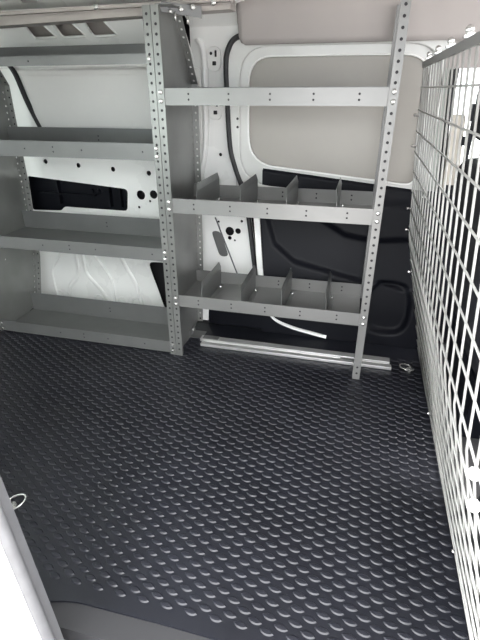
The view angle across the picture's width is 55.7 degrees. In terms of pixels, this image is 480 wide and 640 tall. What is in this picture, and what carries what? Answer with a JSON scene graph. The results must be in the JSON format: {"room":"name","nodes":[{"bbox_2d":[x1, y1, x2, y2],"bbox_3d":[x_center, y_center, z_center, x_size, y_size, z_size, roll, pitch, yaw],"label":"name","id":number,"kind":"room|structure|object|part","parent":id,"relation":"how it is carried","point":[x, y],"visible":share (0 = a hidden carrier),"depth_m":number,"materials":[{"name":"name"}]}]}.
{"room":"vehicle interior","nodes":[
{"label":"vehicle interior","id":0,"kind":"room"},
{"bbox_2d":[0,543,41,639],"bbox_3d":[0.245,0.346,0.517,3.680,1.770,0.088,6,28,13],"label":"wall","id":1,"kind":"structure","parent":0,"point":[16,620],"depth_m":0.74,"materials":[{"name":"white paint"}]},
{"bbox_2d":[0,475,63,639],"bbox_3d":[-0.377,0.291,0.707,0.114,1.701,0.048,6,28,13],"label":"seal","id":2,"kind":"object","parent":1,"relation":"attached to","point":[13,542],"visible":1,"depth_m":0.76,"materials":[{"name":"grey rubber"}]},
{"bbox_2d":[0,0,174,9],"bbox_3d":[0.080,-0.779,0.817,2.980,0.130,1.350,6,28,13],"label":"ceiling","id":3,"kind":"structure","parent":0,"point":[4,4],"depth_m":1.61,"materials":[{"name":"white paint"}]},
{"bbox_2d":[236,0,479,44],"bbox_3d":[0.700,-0.719,0.844,1.778,0.231,1.338,6,28,13],"label":"ceiling","id":4,"kind":"structure","parent":3,"relation":"attached to","point":[260,22],"depth_m":1.49,"materials":[{"name":"fabric"}]},
{"bbox_2d":[0,6,194,68],"bbox_3d":[-0.675,-1.084,1.750,0.995,0.190,0.172,6,28,13],"label":"wall","id":5,"kind":"structure","parent":0,"point":[120,31],"depth_m":1.74,"materials":[{"name":"white metal"}]},
{"bbox_2d":[0,0,235,28],"bbox_3d":[-0.605,-1.069,1.602,1.200,0.059,0.076,6,28,13],"label":"rail","id":6,"kind":"object","parent":5,"relation":"attached to","point":[114,12],"visible":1,"depth_m":1.56,"materials":[{"name":"silver metal"}]},
{"bbox_2d":[0,0,459,313],"bbox_3d":[0.106,-0.524,1.729,2.680,1.392,0.500,6,28,13],"label":"wall","id":7,"kind":"structure","parent":0,"point":[108,187],"depth_m":2.08,"materials":[{"name":"white metal"}]},
{"bbox_2d":[7,66,202,143],"bbox_3d":[-0.565,-0.898,1.887,0.853,0.299,0.026,6,28,13],"label":"van wall panel","id":8,"kind":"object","parent":7,"relation":"in","point":[110,97],"depth_m":1.89,"materials":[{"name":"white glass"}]},
{"bbox_2d":[203,309,208,319],"bbox_3d":[-0.159,-0.068,2.094,0.035,0.150,0.004,6,28,13],"label":"trim","id":9,"kind":"structure","parent":7,"relation":"attached to","point":[205,311],"depth_m":2.11,"materials":[{"name":"white paint"}]},
{"bbox_3d":[-0.098,-0.987,1.720,0.052,0.082,0.008,6,28,13],"label":"slotted plate","id":10,"kind":"part","parent":7,"relation":"part of","materials":[{"name":"white paint"}]},
{"bbox_3d":[-0.098,-0.835,1.796,0.052,0.082,0.008,6,28,13],"label":"slotted plate","id":11,"kind":"part","parent":7,"relation":"part of","materials":[{"name":"white paint"}]},
{"bbox_2d":[209,33,455,348],"bbox_3d":[0.343,-0.462,1.790,1.005,1.174,0.127,6,28,13],"label":"door","id":12,"kind":"structure","parent":7,"relation":"in","point":[317,145],"depth_m":1.77,"materials":[{"name":"paint"}]},
{"bbox_3d":[0.011,-0.070,2.084,0.317,0.212,0.050,6,28,13],"label":"wheel arch trim","id":13,"kind":"part","parent":12,"relation":"part of","materials":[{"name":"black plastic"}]},
{"bbox_3d":[0.236,-0.007,2.000,0.298,0.154,0.026,8,28,16],"label":"edge trim","id":14,"kind":"part","parent":12,"relation":"part of","materials":[{"name":"white paint"}]},
{"bbox_3d":[0.349,-0.728,1.724,0.750,0.580,0.006,6,28,13],"label":"window panel","id":15,"kind":"part","parent":12,"relation":"part of","materials":[{"name":"beige plastic"}]},
{"bbox_3d":[0.457,-0.240,1.871,0.770,0.704,0.092,6,28,13],"label":"trim","id":16,"kind":"part","parent":12,"relation":"part of","materials":[{"name":"black plastic"}]},
{"bbox_2d":[50,303,479,639],"bbox_3d":[0.459,0.384,1.468,3.680,0.044,1.550,6,28,13],"label":"floor","id":17,"kind":"structure","parent":0,"point":[75,621],"depth_m":0.94,"materials":[{"name":"black"}]},
{"bbox_2d":[0,308,469,639],"bbox_3d":[-0.365,0.305,1.572,1.978,0.008,1.330,6,28,13],"label":"rubber floor mat","id":18,"kind":"object","parent":17,"relation":"on","point":[212,493],"visible":0.91,"depth_m":1.25,"materials":[{"name":"black rubber"}]},
{"bbox_2d":[9,494,26,509],"bbox_3d":[-0.593,0.481,1.196,0.058,0.021,0.054,6,28,13],"label":"ring","id":19,"kind":"object","parent":18,"relation":"on","point":[14,504],"visible":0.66,"depth_m":1.20,"materials":[{"name":"silver metal"}]},
{"bbox_2d":[0,5,196,354],"bbox_3d":[-0.646,-0.518,1.863,0.878,1.205,0.368,6,28,13],"label":"shelving unit","id":20,"kind":"object","parent":18,"relation":"on","point":[24,231],"visible":0.73,"depth_m":1.96,"materials":[{"name":"metal"}]},
{"bbox_3d":[-1.043,-0.564,1.957,0.034,1.205,0.364,8,28,16],"label":"panel","id":21,"kind":"part","parent":20,"relation":"part of","materials":[{"name":"metal"}]},
{"bbox_3d":[-0.639,-0.689,1.755,0.846,0.077,0.313,6,28,13],"label":"shelf","id":22,"kind":"part","parent":20,"relation":"part of","materials":[{"name":"grey metal"}]},
{"bbox_3d":[-0.640,-0.364,1.908,0.846,0.081,0.293,6,28,13],"label":"shelf","id":23,"kind":"part","parent":20,"relation":"part of","materials":[{"name":"grey metal"}]},
{"bbox_3d":[-0.647,0.000,2.057,0.846,0.091,0.228,6,28,13],"label":"shelf","id":24,"kind":"part","parent":20,"relation":"part of","materials":[{"name":"grey metal"}]},
{"bbox_3d":[-0.640,-0.947,1.623,0.846,0.081,0.310,6,28,13],"label":"shelf","id":25,"kind":"part","parent":20,"relation":"part of","materials":[{"name":"grey metal"}]},
{"bbox_3d":[-0.237,-0.465,1.756,0.025,1.205,0.327,6,28,13],"label":"panel","id":26,"kind":"part","parent":20,"relation":"part of","materials":[{"name":"metal"}]},
{"bbox_2d":[150,0,411,378],"bbox_3d":[0.146,-0.435,1.659,0.762,1.235,0.335,6,28,13],"label":"shelving unit","id":27,"kind":"object","parent":18,"relation":"on","point":[195,289],"visible":1,"depth_m":1.63,"materials":[{"name":"metal"}]},
{"bbox_3d":[-0.211,-0.463,1.750,0.025,1.205,0.327,6,28,13],"label":"panel","id":28,"kind":"part","parent":27,"relation":"part of","materials":[{"name":"metal"}]},
{"bbox_3d":[0.117,-0.100,1.811,0.706,0.053,0.270,6,28,13],"label":"shelf","id":29,"kind":"part","parent":27,"relation":"part of","materials":[{"name":"metal"}]},
{"bbox_3d":[0.118,-0.430,1.654,0.706,0.051,0.288,6,28,13],"label":"shelf","id":30,"kind":"part","parent":27,"relation":"part of","materials":[{"name":"metal"}]},
{"bbox_3d":[0.117,-0.741,1.500,0.706,0.053,0.293,6,28,13],"label":"shelf","id":31,"kind":"part","parent":27,"relation":"part of","materials":[{"name":"metal"}]},
{"bbox_3d":[0.511,-0.546,1.661,0.026,1.000,0.054,6,28,13],"label":"post","id":32,"kind":"part","parent":27,"relation":"part of","materials":[{"name":"grey metal"}]},
{"bbox_3d":[0.440,-0.333,1.456,0.026,1.234,0.029,6,28,13],"label":"post","id":33,"kind":"part","parent":27,"relation":"part of","materials":[{"name":"metal"}]},
{"bbox_2d":[200,335,390,369],"bbox_3d":[0.211,0.129,1.887,0.797,0.018,0.074,6,28,13],"label":"floor track","id":34,"kind":"object","parent":18,"relation":"on","point":[369,361],"visible":1,"depth_m":1.88,"materials":[{"name":"metal"}]},
{"bbox_2d":[399,363,413,371],"bbox_3d":[0.652,0.186,1.780,0.056,0.014,0.045,6,28,13],"label":"ring","id":35,"kind":"object","parent":18,"relation":"on","point":[409,369],"visible":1,"depth_m":1.77,"materials":[{"name":"silver metal"}]},
{"bbox_2d":[405,24,479,639],"bbox_3d":[0.490,-0.051,1.067,0.174,1.074,1.532,6,28,13],"label":"partition","id":36,"kind":"object","parent":18,"relation":"on","point":[426,348],"depth_m":0.96,"materials":[{"name":"grey metal"}]},
{"bbox_3d":[0.404,-0.495,0.821,0.008,0.016,1.452,6,28,13],"label":"rail","id":37,"kind":"part","parent":36,"relation":"part of","materials":[{"name":"grey metal"}]},
{"bbox_3d":[0.340,0.267,0.652,0.028,0.020,0.021,6,28,13],"label":"mounting knob","id":38,"kind":"part","parent":36,"relation":"part of","materials":[{"name":"white paint"}]},
{"bbox_3d":[0.336,0.218,0.642,0.028,0.020,0.021,6,28,13],"label":"mounting knob","id":39,"kind":"part","parent":36,"relation":"part of","materials":[{"name":"white paint"}]},
{"bbox_2d":[446,93,479,438],"bbox_3d":[0.941,-0.143,1.347,0.608,1.000,0.460,6,28,13],"label":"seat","id":40,"kind":"object","parent":17,"relation":"on","point":[475,433],"visible":0.55,"depth_m":1.39,"materials":[{"name":"black fabric"}]},
{"bbox_3d":[0.985,0.219,1.517,0.480,0.200,0.400,6,28,13],"label":"seat","id":41,"kind":"part","parent":40,"relation":"part of","materials":[{"name":"black plastic"}]},
{"bbox_3d":[0.745,-0.206,1.371,0.194,0.509,0.460,6,28,13],"label":"backrest","id":42,"kind":"part","parent":40,"relation":"part of","materials":[{"name":"black fabric"}]},
{"bbox_2d":[458,325,479,374],"bbox_3d":[0.988,0.068,1.440,0.513,0.175,0.460,6,28,13],"label":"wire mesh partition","id":43,"kind":"structure","parent":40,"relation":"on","point":[475,361],"depth_m":1.46,"materials":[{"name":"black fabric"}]},
{"bbox_2d":[428,40,479,342],"bbox_3d":[1.487,-0.366,1.598,1.710,1.160,0.100,6,28,13],"label":"wall","id":44,"kind":"structure","parent":0,"point":[454,318],"depth_m":1.63,"materials":[{"name":"grey metal"}]},
{"bbox_3d":[1.549,-0.141,1.706,1.590,0.660,0.080,6,28,13],"label":"cab door trim","id":45,"kind":"part","parent":44,"relation":"part of","materials":[{"name":"black plastic"}]},
{"bbox_3d":[0.789,-0.556,1.690,0.074,0.380,0.030,6,28,13],"label":"pillar trim","id":46,"kind":"part","parent":44,"relation":"part of","materials":[{"name":"beige plastic"}]},
{"bbox_3d":[1.494,-0.837,1.372,1.700,0.115,0.075,6,28,13],"label":"cab roof trim","id":47,"kind":"part","parent":44,"relation":"part of","materials":[{"name":"metal"}]},
{"label":"outside","id":48,"kind":"structure","parent":0,"visible":0},
{"bbox_2d":[449,121,479,163],"bbox_3d":[0.005,1.417,0.716,60.000,0.020,60.000,6,28,13],"label":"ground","id":49,"kind":"structure","parent":48,"point":[477,142],"depth_m":13.66,"materials":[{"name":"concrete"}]}
]}

